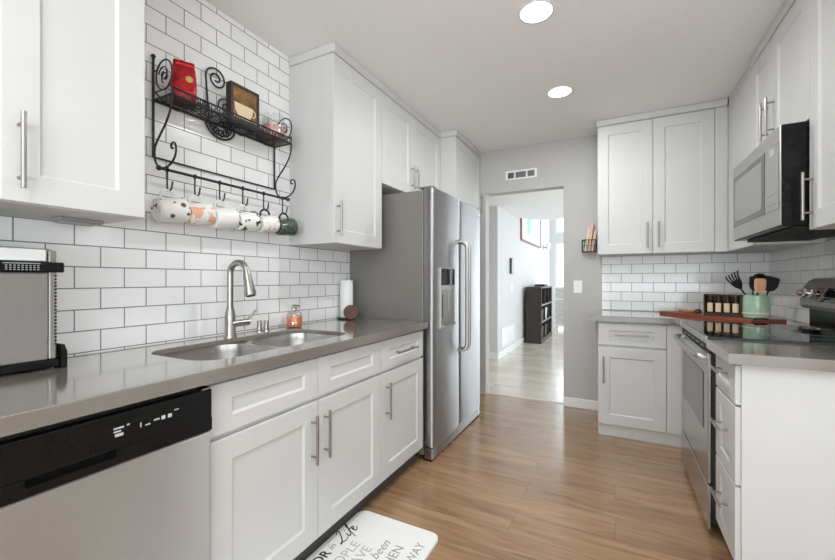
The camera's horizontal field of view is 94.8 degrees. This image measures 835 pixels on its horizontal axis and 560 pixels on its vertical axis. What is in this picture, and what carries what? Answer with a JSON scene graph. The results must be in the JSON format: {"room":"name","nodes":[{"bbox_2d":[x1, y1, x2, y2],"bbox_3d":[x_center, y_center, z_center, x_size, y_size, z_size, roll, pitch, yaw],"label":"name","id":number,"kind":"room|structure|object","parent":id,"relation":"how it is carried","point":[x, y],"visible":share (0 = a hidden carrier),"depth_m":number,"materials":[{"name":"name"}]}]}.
{"room":"kitchen","nodes":[
{"label":"kitchen","id":0,"kind":"room"},
{"bbox_2d":[0,0,350,356],"bbox_3d":[-1.347,-0.070,1.306,0.120,2.520,6.890,0,0,27],"label":"wall","id":1,"kind":"structure","parent":0,"point":[145,281],"depth_m":1.77,"materials":[{"name":"white tile"}]},
{"bbox_2d":[0,0,144,223],"bbox_3d":[-1.212,-0.767,1.027,0.372,1.124,0.758,0,0,27],"label":"upper cabinet","id":2,"kind":"object","parent":1,"relation":"attached to","point":[72,72],"visible":0.97,"depth_m":1.13,"materials":[{"name":"white paint"}]},
{"bbox_2d":[49,216,103,226],"bbox_3d":[-1.153,-0.197,1.301,0.080,0.016,0.120,0,0,27],"label":"light","id":3,"kind":"object","parent":2,"relation":"attached to","point":[63,220],"visible":1,"depth_m":1.28,"materials":[{"name":"grey"}]},
{"bbox_2d":[151,54,295,213],"bbox_3d":[-0.890,-0.698,1.873,0.172,0.660,0.717,0,0,27],"label":"wall rack","id":4,"kind":"object","parent":1,"relation":"attached to","point":[160,99],"visible":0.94,"depth_m":1.80,"materials":[{"name":"black metal"}]},
{"bbox_2d":[151,189,190,222],"bbox_3d":[-1.022,-0.305,1.591,0.107,0.140,0.124,0,0,27],"label":"mug","id":5,"kind":"object","parent":4,"relation":"hanging from","point":[174,209],"visible":1,"depth_m":1.56,"materials":[{"name":"white ceramic"}]},
{"bbox_2d":[171,59,196,108],"bbox_3d":[-1.011,-0.852,1.663,0.096,0.188,0.075,0,0,-36],"label":"coffee bag","id":6,"kind":"object","parent":4,"relation":"on","point":[184,75],"visible":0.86,"depth_m":1.64,"materials":[{"name":"red paper"}]},
{"bbox_2d":[185,195,215,224],"bbox_3d":[-0.968,-0.307,1.696,0.102,0.135,0.122,0,0,27],"label":"mug","id":7,"kind":"object","parent":4,"relation":"hanging from","point":[202,213],"visible":0.77,"depth_m":1.68,"materials":[{"name":"white ceramic"}]},
{"bbox_2d":[209,200,239,228],"bbox_3d":[-0.913,-0.306,1.802,0.104,0.138,0.123,0,0,27],"label":"mug","id":8,"kind":"object","parent":4,"relation":"hanging from","point":[226,217],"visible":0.75,"depth_m":1.78,"materials":[{"name":"white ceramic"}]},
{"bbox_2d":[226,80,258,132],"bbox_3d":[-0.868,-0.856,1.912,0.037,0.195,0.163,0,0,27],"label":"framed art","id":9,"kind":"object","parent":4,"relation":"on","point":[240,100],"visible":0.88,"depth_m":1.89,"materials":[{"name":"black wood"}]},
{"bbox_2d":[234,204,260,230],"bbox_3d":[-0.855,-0.308,1.914,0.101,0.134,0.123,0,0,27],"label":"mug","id":10,"kind":"object","parent":4,"relation":"hanging from","point":[249,220],"visible":0.81,"depth_m":1.89,"materials":[{"name":"white ceramic"}]},
{"bbox_2d":[257,209,279,231],"bbox_3d":[-0.797,-0.312,2.028,0.094,0.127,0.120,0,0,27],"label":"mug","id":11,"kind":"object","parent":4,"relation":"hanging from","point":[269,223],"visible":0.77,"depth_m":2.01,"materials":[{"name":"white ceramic"}]},
{"bbox_2d":[262,123,284,142],"bbox_3d":[-0.786,-0.826,2.097,0.124,0.136,0.124,0,0,27],"label":"glass jar","id":12,"kind":"object","parent":4,"relation":"on","point":[275,127],"visible":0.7,"depth_m":2.05,"materials":[{"name":"pink glass"}]},
{"bbox_2d":[275,213,297,235],"bbox_3d":[-0.737,-0.311,2.144,0.100,0.129,0.116,0,0,27],"label":"mug","id":13,"kind":"object","parent":4,"relation":"hanging from","point":[289,226],"visible":0.82,"depth_m":2.12,"materials":[{"name":"green ceramic"}]},
{"bbox_2d":[289,42,382,250],"bbox_3d":[-0.489,-0.768,2.435,0.372,1.121,0.513,0,0,27],"label":"upper cabinet","id":14,"kind":"object","parent":1,"relation":"attached to","point":[336,102],"visible":0.99,"depth_m":2.26,"materials":[{"name":"white paint"}]},
{"bbox_2d":[382,84,440,194],"bbox_3d":[-0.149,-0.992,3.095,0.372,0.674,0.968,0,0,27],"label":"upper cabinet","id":15,"kind":"object","parent":1,"relation":"attached to","point":[410,143],"visible":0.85,"depth_m":2.90,"materials":[{"name":"white paint"}]},
{"bbox_2d":[440,129,482,212],"bbox_3d":[0.298,-0.995,3.800,0.522,0.669,0.707,0,0,27],"label":"upper cabinet","id":16,"kind":"object","parent":1,"relation":"attached to","point":[459,159],"visible":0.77,"depth_m":3.49,"materials":[{"name":"white paint"}]},
{"bbox_2d":[205,0,785,152],"bbox_3d":[0.803,-1.380,0.200,4.955,0.100,6.890,0,0,27],"label":"ceiling","id":17,"kind":"structure","parent":0,"point":[473,68],"depth_m":2.21,"materials":[{"name":"paint"}]},
{"bbox_2d":[518,0,554,23],"bbox_3d":[0.589,-1.328,1.907,0.174,0.004,0.174,0,0,27],"label":"recessed light","id":18,"kind":"object","parent":17,"relation":"in","point":[536,11],"visible":1,"depth_m":1.90,"materials":[{"name":"white paint"}]},
{"bbox_2d":[547,86,572,97],"bbox_3d":[1.006,-1.328,2.716,0.174,0.004,0.174,0,0,27],"label":"recessed light","id":19,"kind":"object","parent":17,"relation":"in","point":[560,91],"visible":1,"depth_m":2.70,"materials":[{"name":"white"}]},
{"bbox_2d":[489,206,549,352],"bbox_3d":[1.713,-1.110,8.424,1.540,4.600,5.250,0,0,27],"label":"wall","id":20,"kind":"structure","parent":0,"point":[531,263],"depth_m":6.38,"materials":[{"name":"paint"}]},
{"bbox_2d":[489,336,525,359],"bbox_3d":[1.737,1.140,8.348,1.454,0.100,5.164,0,0,27],"label":"baseboard","id":21,"kind":"structure","parent":20,"relation":"attached to","point":[496,356],"depth_m":6.15,"materials":[{"name":"white paint"}]},
{"bbox_2d":[501,323,514,347],"bbox_3d":[1.500,0.900,6.313,0.012,0.300,0.900,0,0,27],"label":"air vent","id":22,"kind":"object","parent":20,"relation":"in","point":[508,332],"visible":1,"depth_m":6.25,"materials":[{"name":"white paint"}]},
{"bbox_2d":[509,258,513,273],"bbox_3d":[1.604,-0.235,6.484,0.040,0.270,0.280,0,0,27],"label":"thermostat","id":23,"kind":"object","parent":20,"relation":"attached to","point":[511,260],"visible":1,"depth_m":6.37,"materials":[{"name":"grey plastic"}]},
{"bbox_2d":[520,218,540,247],"bbox_3d":[2.386,-1.375,8.011,0.034,1.270,2.070,0,0,27],"label":"wall art","id":24,"kind":"object","parent":20,"relation":"attached to","point":[530,229],"visible":0.48,"depth_m":7.96,"materials":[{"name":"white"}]},
{"bbox_2d":[543,243,550,250],"bbox_3d":[3.150,-0.805,9.344,0.174,0.170,0.140,0,0,27],"label":"wall sconce","id":25,"kind":"object","parent":20,"relation":"attached to","point":[547,244],"visible":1,"depth_m":9.30,"materials":[{"name":"silver metal"}]},
{"bbox_2d":[489,189,563,219],"bbox_3d":[1.984,-1.220,5.496,4.700,0.220,3.610,0,0,27],"label":"ceiling","id":26,"kind":"structure","parent":0,"point":[540,205],"depth_m":5.65,"materials":[{"name":"paint"}]},
{"bbox_2d":[359,324,732,559],"bbox_3d":[1.852,1.240,3.602,6.200,0.100,13.900,0,0,27],"label":"floor","id":27,"kind":"structure","parent":0,"point":[525,479],"depth_m":2.19,"materials":[{"name":"brown wood"}]},
{"bbox_2d":[0,386,211,559],"bbox_3d":[-1.034,0.757,1.035,0.615,0.866,0.604,0,0,27],"label":"dishwasher","id":28,"kind":"object","parent":27,"relation":"on","point":[131,481],"visible":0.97,"depth_m":0.94,"materials":[{"name":"metal"}]},
{"bbox_2d":[0,386,202,440],"bbox_3d":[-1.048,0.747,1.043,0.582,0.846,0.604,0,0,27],"label":"control panel","id":29,"kind":"object","parent":28,"relation":"in","point":[18,435],"depth_m":0.92,"materials":[{"name":"black plastic"}]},
{"bbox_2d":[204,341,380,559],"bbox_3d":[-0.678,0.751,1.750,0.662,0.877,0.978,0,0,27],"label":"base cabinet","id":30,"kind":"object","parent":27,"relation":"on","point":[296,446],"visible":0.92,"depth_m":1.50,"materials":[{"name":"white paint"}]},
{"bbox_2d":[0,318,427,437],"bbox_3d":[-0.840,0.292,1.445,0.652,0.040,2.702,0,0,27],"label":"countertop","id":31,"kind":"structure","parent":30,"relation":"on","point":[91,383],"depth_m":1.16,"materials":[{"name":"grey stone"}]},
{"bbox_2d":[0,246,66,375],"bbox_3d":[-1.292,0.087,1.040,0.200,0.369,0.468,0,0,27],"label":"toaster oven","id":32,"kind":"object","parent":31,"relation":"on","point":[28,276],"visible":1,"depth_m":1.13,"materials":[{"name":"metal"}]},
{"bbox_2d":[223,260,256,337],"bbox_3d":[-0.844,0.088,1.825,0.146,0.368,0.168,0,0,-22],"label":"kitchen faucet","id":33,"kind":"object","parent":31,"relation":"on","point":[231,323],"visible":1,"depth_m":1.82,"materials":[{"name":"silver metal"}]},
{"bbox_2d":[158,333,337,360],"bbox_3d":[-0.685,0.392,1.707,0.430,0.196,0.840,0,0,27],"label":"sink","id":34,"kind":"object","parent":31,"relation":"in","point":[229,350],"visible":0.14,"depth_m":1.75,"materials":[{"name":"metal"}]},
{"bbox_2d":[256,320,262,331],"bbox_3d":[-0.834,0.243,2.026,0.036,0.058,0.037,0,0,27],"label":"cap","id":35,"kind":"object","parent":31,"relation":"on","point":[259,322],"visible":1,"depth_m":2.01,"materials":[{"name":"silver metal"}]},
{"bbox_2d":[263,320,269,330],"bbox_3d":[-0.813,0.244,2.066,0.036,0.056,0.037,0,0,27],"label":"cap","id":36,"kind":"object","parent":31,"relation":"on","point":[266,322],"visible":0.94,"depth_m":2.05,"materials":[{"name":"silver metal"}]},
{"bbox_2d":[287,304,301,326],"bbox_3d":[-0.715,0.207,2.229,0.092,0.130,0.092,0,0,27],"label":"soap bottle","id":37,"kind":"object","parent":31,"relation":"on","point":[294,320],"visible":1,"depth_m":2.20,"materials":[{"name":"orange glass"}]},
{"bbox_2d":[338,280,352,319],"bbox_3d":[-0.497,0.135,2.690,0.120,0.275,0.120,0,0,27],"label":"paper towel holder","id":38,"kind":"object","parent":31,"relation":"on","point":[346,286],"visible":0.64,"depth_m":2.65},
{"bbox_2d":[343,305,357,319],"bbox_3d":[-0.453,0.220,2.611,0.100,0.099,0.029,0,0,-12],"label":"wooden disc","id":39,"kind":"object","parent":31,"relation":"on","point":[350,312],"visible":1,"depth_m":2.60,"materials":[{"name":"brown wood"}]},
{"bbox_2d":[306,511,437,559],"bbox_3d":[-0.322,1.183,1.429,0.449,0.014,1.008,0,0,27],"label":"kitchen mat","id":40,"kind":"object","parent":27,"relation":"on","point":[367,535],"visible":1,"depth_m":1.73,"materials":[{"name":"white plastic"}]},
{"bbox_2d":[372,330,422,499],"bbox_3d":[-0.339,0.751,2.409,0.662,0.877,0.501,0,0,27],"label":"base cabinet","id":41,"kind":"object","parent":27,"relation":"on","point":[401,373],"visible":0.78,"depth_m":2.25,"materials":[{"name":"white paint"}]},
{"bbox_2d":[351,185,479,461],"bbox_3d":[0.068,0.285,3.070,0.753,1.810,0.987,0,0,27],"label":"refrigerator","id":42,"kind":"object","parent":27,"relation":"on","point":[426,268],"visible":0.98,"depth_m":2.65,"materials":[{"name":"metal"}]},
{"bbox_2d":[526,286,551,343],"bbox_3d":[2.479,0.660,7.788,0.285,1.060,1.320,0,0,27],"label":"cubby shelf","id":43,"kind":"object","parent":27,"relation":"on","point":[538,298],"visible":0.97,"depth_m":7.24,"materials":[{"name":"brown wood"}]},
{"bbox_2d":[554,286,563,329],"bbox_3d":[3.660,0.675,9.194,0.700,1.030,0.500,0,0,27],"label":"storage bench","id":44,"kind":"object","parent":27,"relation":"on","point":[558,292],"visible":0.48,"depth_m":9.09,"materials":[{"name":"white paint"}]},
{"bbox_2d":[598,321,682,446],"bbox_3d":[2.039,0.751,2.939,1.172,0.877,0.645,0,0,27],"label":"base cabinet","id":45,"kind":"object","parent":27,"relation":"on","point":[640,364],"visible":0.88,"depth_m":2.83,"materials":[{"name":"white paint"}]},
{"bbox_2d":[591,310,811,326],"bbox_3d":[1.965,0.292,2.849,1.218,0.040,0.861,0,0,27],"label":"countertop","id":46,"kind":"structure","parent":45,"relation":"on","point":[597,315],"depth_m":2.85,"materials":[{"name":"beige stone"}]},
{"bbox_2d":[659,311,786,323],"bbox_3d":[2.144,0.255,2.766,0.275,0.032,0.738,0,0,-8],"label":"cutting board","id":47,"kind":"object","parent":46,"relation":"on","point":[678,313],"visible":0.87,"depth_m":2.57,"materials":[{"name":"brown wood"}]},
{"bbox_2d":[678,309,694,312],"bbox_3d":[2.086,0.240,2.973,0.064,0.020,0.152,0,0,-5],"label":"wooden dish","id":48,"kind":"object","parent":47,"relation":"on","point":[680,310],"visible":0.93,"depth_m":2.95,"materials":[{"name":"beige wood"}]},
{"bbox_2d":[704,294,742,316],"bbox_3d":[2.134,0.175,2.682,0.056,0.150,0.210,0,0,-39],"label":"spice rack","id":49,"kind":"object","parent":47,"relation":"on","point":[731,314],"visible":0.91,"depth_m":2.68,"materials":[{"name":"brown wood"}]},
{"bbox_2d":[707,295,713,311],"bbox_3d":[2.088,0.174,2.737,0.039,0.134,0.039,0,0,27],"label":"spice jar","id":50,"kind":"object","parent":49,"relation":"in","point":[710,303],"visible":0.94,"depth_m":2.72,"materials":[{"name":"brown glass"}]},
{"bbox_2d":[715,295,721,312],"bbox_3d":[2.118,0.174,2.700,0.039,0.134,0.039,0,0,27],"label":"spice jar","id":51,"kind":"object","parent":49,"relation":"in","point":[718,304],"visible":0.92,"depth_m":2.69,"materials":[{"name":"brown glass"}]},
{"bbox_2d":[724,296,730,312],"bbox_3d":[2.148,0.174,2.663,0.039,0.134,0.039,0,0,27],"label":"spice jar","id":52,"kind":"object","parent":49,"relation":"in","point":[727,304],"visible":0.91,"depth_m":2.65,"materials":[{"name":"brown glass"}]},
{"bbox_2d":[732,296,739,313],"bbox_3d":[2.178,0.174,2.626,0.039,0.134,0.039,0,0,27],"label":"spice jar","id":53,"kind":"object","parent":49,"relation":"in","point":[735,304],"visible":0.89,"depth_m":2.61,"materials":[{"name":"brown glass"}]},
{"bbox_2d":[742,295,770,318],"bbox_3d":[2.219,0.174,2.515,0.145,0.153,0.145,0,0,27],"label":"utensil crock","id":54,"kind":"object","parent":47,"relation":"on","point":[754,306],"visible":0.97,"depth_m":2.46,"materials":[{"name":"green ceramic"}]},
{"bbox_2d":[725,270,745,294],"bbox_3d":[2.172,0.083,2.570,0.200,0.300,0.040,0,0,16],"label":"slotted spatula","id":55,"kind":"object","parent":54,"relation":"in","point":[737,283],"visible":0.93,"depth_m":2.58,"materials":[{"name":"black plastic"}]},
{"bbox_2d":[749,276,758,294],"bbox_3d":[2.204,0.103,2.515,0.054,0.257,0.013,0,0,14],"label":"serving spoon","id":56,"kind":"object","parent":54,"relation":"in","point":[751,278],"visible":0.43,"depth_m":2.52,"materials":[{"name":"black plastic"}]},
{"bbox_2d":[754,278,765,294],"bbox_3d":[2.202,0.110,2.469,0.060,0.241,0.015,0,0,39],"label":"wooden spatula","id":57,"kind":"object","parent":54,"relation":"in","point":[759,284],"visible":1,"depth_m":2.46,"materials":[{"name":"beige wood"}]},
{"bbox_2d":[754,273,765,294],"bbox_3d":[2.275,0.093,2.554,0.078,0.276,0.052,0,0,45],"label":"ladle","id":58,"kind":"object","parent":54,"relation":"in","point":[760,275],"visible":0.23,"depth_m":2.56,"materials":[{"name":"black plastic"}]},
{"bbox_2d":[764,275,779,294],"bbox_3d":[2.288,0.101,2.496,0.117,0.262,0.010,0,0,11],"label":"spatula","id":59,"kind":"object","parent":54,"relation":"in","point":[772,283],"visible":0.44,"depth_m":2.49,"materials":[{"name":"black plastic"}]},
{"bbox_2d":[674,278,834,529],"bbox_3d":[1.797,0.590,1.998,0.727,1.200,0.798,0,0,27],"label":"range","id":60,"kind":"object","parent":27,"relation":"on","point":[699,385],"visible":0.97,"depth_m":1.97,"materials":[{"name":"silver metal"}]},
{"bbox_2d":[682,321,834,345],"bbox_3d":[1.795,0.273,2.000,0.597,0.023,0.796,0,0,27],"label":"cooktop","id":61,"kind":"object","parent":60,"relation":"in","point":[703,330],"depth_m":1.92,"materials":[{"name":"grey glass"}]},
{"bbox_2d":[796,325,822,331],"bbox_3d":[2.044,0.255,2.007,0.080,0.012,0.216,0,0,27],"label":"spoon rest","id":62,"kind":"object","parent":60,"relation":"on","point":[806,328],"visible":1,"depth_m":2.00,"materials":[{"name":"silver metal"}]},
{"bbox_2d":[709,355,834,559],"bbox_3d":[1.562,0.751,1.474,0.686,0.877,0.334,0,0,27],"label":"base cabinet","id":63,"kind":"object","parent":27,"relation":"on","point":[774,498],"visible":0.96,"depth_m":1.41,"materials":[{"name":"white paint"}]},
{"bbox_2d":[706,339,834,371],"bbox_3d":[1.549,0.292,1.450,0.677,0.040,0.396,0,0,27],"label":"countertop","id":64,"kind":"structure","parent":63,"relation":"on","point":[751,353],"depth_m":1.42,"materials":[{"name":"beige stone"}]},
{"bbox_2d":[550,219,563,323],"bbox_3d":[4.985,-1.110,9.648,3.160,4.600,0.120,0,0,27],"label":"wall","id":65,"kind":"structure","parent":0,"point":[554,237],"depth_m":10.27,"materials":[{"name":"paint"}]},
{"bbox_2d":[555,242,563,286],"bbox_3d":[4.869,0.090,9.708,2.620,2.200,0.060,0,0,27],"label":"window","id":66,"kind":"structure","parent":65,"relation":"in","point":[556,243],"depth_m":10.27,"materials":[{"name":"white paint"}]},
{"bbox_2d":[555,219,563,233],"bbox_3d":[4.869,-1.895,9.708,2.620,1.330,0.060,0,0,27],"label":"window","id":67,"kind":"structure","parent":65,"relation":"in","point":[556,220],"depth_m":10.26,"materials":[{"name":"white paint"}]},
{"bbox_2d":[480,135,768,400],"bbox_3d":[1.551,-0.070,3.622,2.915,2.520,0.120,0,0,27],"label":"wall","id":68,"kind":"structure","parent":0,"point":[570,165],"depth_m":3.61,"materials":[{"name":"grey paint"}]},
{"bbox_2d":[505,168,536,180],"bbox_3d":[1.029,-1.050,3.816,0.309,0.093,0.012,0,0,27],"label":"air vent","id":69,"kind":"object","parent":68,"relation":"in","point":[531,172],"visible":1,"depth_m":3.81,"materials":[{"name":"white metal"}]},
{"bbox_2d":[487,392,562,403],"bbox_3d":[1.078,1.187,3.876,0.761,0.006,0.050,0,0,27],"label":"trim","id":70,"kind":"structure","parent":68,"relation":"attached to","point":[487,392],"depth_m":3.87,"materials":[{"name":"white wood"}]},
{"bbox_2d":[574,281,581,292],"bbox_3d":[1.495,0.065,3.578,0.076,0.120,0.010,0,0,27],"label":"light switch","id":71,"kind":"object","parent":68,"relation":"attached to","point":[577,284],"visible":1,"depth_m":3.58,"materials":[{"name":"white plastic"}]},
{"bbox_2d":[563,397,597,410],"bbox_3d":[1.523,1.147,3.561,0.319,0.085,0.013,0,0,27],"label":"baseboard","id":72,"kind":"structure","parent":68,"relation":"attached to","point":[567,401],"depth_m":3.56,"materials":[{"name":"white paint"}]},
{"bbox_2d":[582,239,596,252],"bbox_3d":[1.564,-0.325,3.498,0.122,0.141,0.087,0,0,27],"label":"wire basket","id":73,"kind":"object","parent":68,"relation":"attached to","point":[591,245],"visible":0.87,"depth_m":3.47,"materials":[{"name":"black metal"}]},
{"bbox_2d":[584,227,589,250],"bbox_3d":[1.553,-0.368,3.509,0.052,0.215,0.045,0,0,27],"label":"booklet","id":74,"kind":"object","parent":73,"relation":"in","point":[588,229],"visible":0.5,"depth_m":3.49,"materials":[{"name":"beige paper"}]},
{"bbox_2d":[588,223,593,250],"bbox_3d":[1.575,-0.389,3.491,0.052,0.255,0.045,0,0,27],"label":"booklet","id":75,"kind":"object","parent":73,"relation":"in","point":[592,224],"visible":0.79,"depth_m":3.47,"materials":[{"name":"beige paper"}]},
{"bbox_2d":[592,230,596,250],"bbox_3d":[1.596,-0.353,3.475,0.052,0.185,0.045,0,0,27],"label":"booklet","id":76,"kind":"object","parent":73,"relation":"in","point":[595,231],"visible":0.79,"depth_m":3.46,"materials":[{"name":"beige paper"}]},
{"bbox_2d":[596,99,727,256],"bbox_3d":[1.950,-0.769,3.141,0.876,1.119,0.367,0,0,27],"label":"upper cabinet","id":77,"kind":"object","parent":68,"relation":"attached to","point":[663,174],"visible":1,"depth_m":2.99,"materials":[{"name":"white paint"}]},
{"bbox_2d":[602,253,768,311],"bbox_3d":[2.191,0.032,3.222,1.159,0.479,0.006,0,0,27],"label":"backsplash","id":78,"kind":"structure","parent":68,"relation":"attached to","point":[668,282],"depth_m":3.24,"materials":[{"name":"white tile"}]},
{"bbox_2d":[773,236,834,331],"bbox_3d":[3.079,-0.070,1.548,1.940,2.520,2.170,0,0,27],"label":"wall","id":79,"kind":"structure","parent":0,"point":[833,236],"depth_m":2.17,"materials":[{"name":"grey paint"}]},
{"bbox_2d":[728,65,826,250],"bbox_3d":[2.291,-0.769,2.493,0.322,1.119,0.587,0,0,27],"label":"upper cabinet","id":80,"kind":"object","parent":79,"relation":"attached to","point":[740,100],"visible":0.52,"depth_m":2.53,"materials":[{"name":"white paint"}]},
{"bbox_2d":[750,0,808,150],"bbox_3d":[1.961,-1.006,1.900,0.366,0.647,0.763,0,0,27],"label":"upper cabinet","id":81,"kind":"object","parent":79,"relation":"attached to","point":[779,64],"visible":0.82,"depth_m":1.90,"materials":[{"name":"white paint"}]},
{"bbox_2d":[733,121,834,242],"bbox_3d":[1.934,-0.449,1.914,0.416,0.459,0.750,0,0,27],"label":"microwave","id":82,"kind":"object","parent":81,"relation":"attached to","point":[767,183],"visible":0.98,"depth_m":1.78,"materials":[{"name":"metal"}]},
{"bbox_2d":[769,237,834,323],"bbox_3d":[2.235,0.021,2.035,0.006,0.501,2.064,0,0,27],"label":"backsplash","id":83,"kind":"structure","parent":79,"relation":"attached to","point":[794,267],"depth_m":2.51,"materials":[{"name":"white tile"}]},
{"bbox_2d":[801,0,834,229],"bbox_3d":[1.693,-0.769,1.379,0.366,1.119,0.402,0,0,27],"label":"upper cabinet","id":84,"kind":"object","parent":79,"relation":"attached to","point":[821,178],"visible":1,"depth_m":1.54,"materials":[{"name":"white paint"}]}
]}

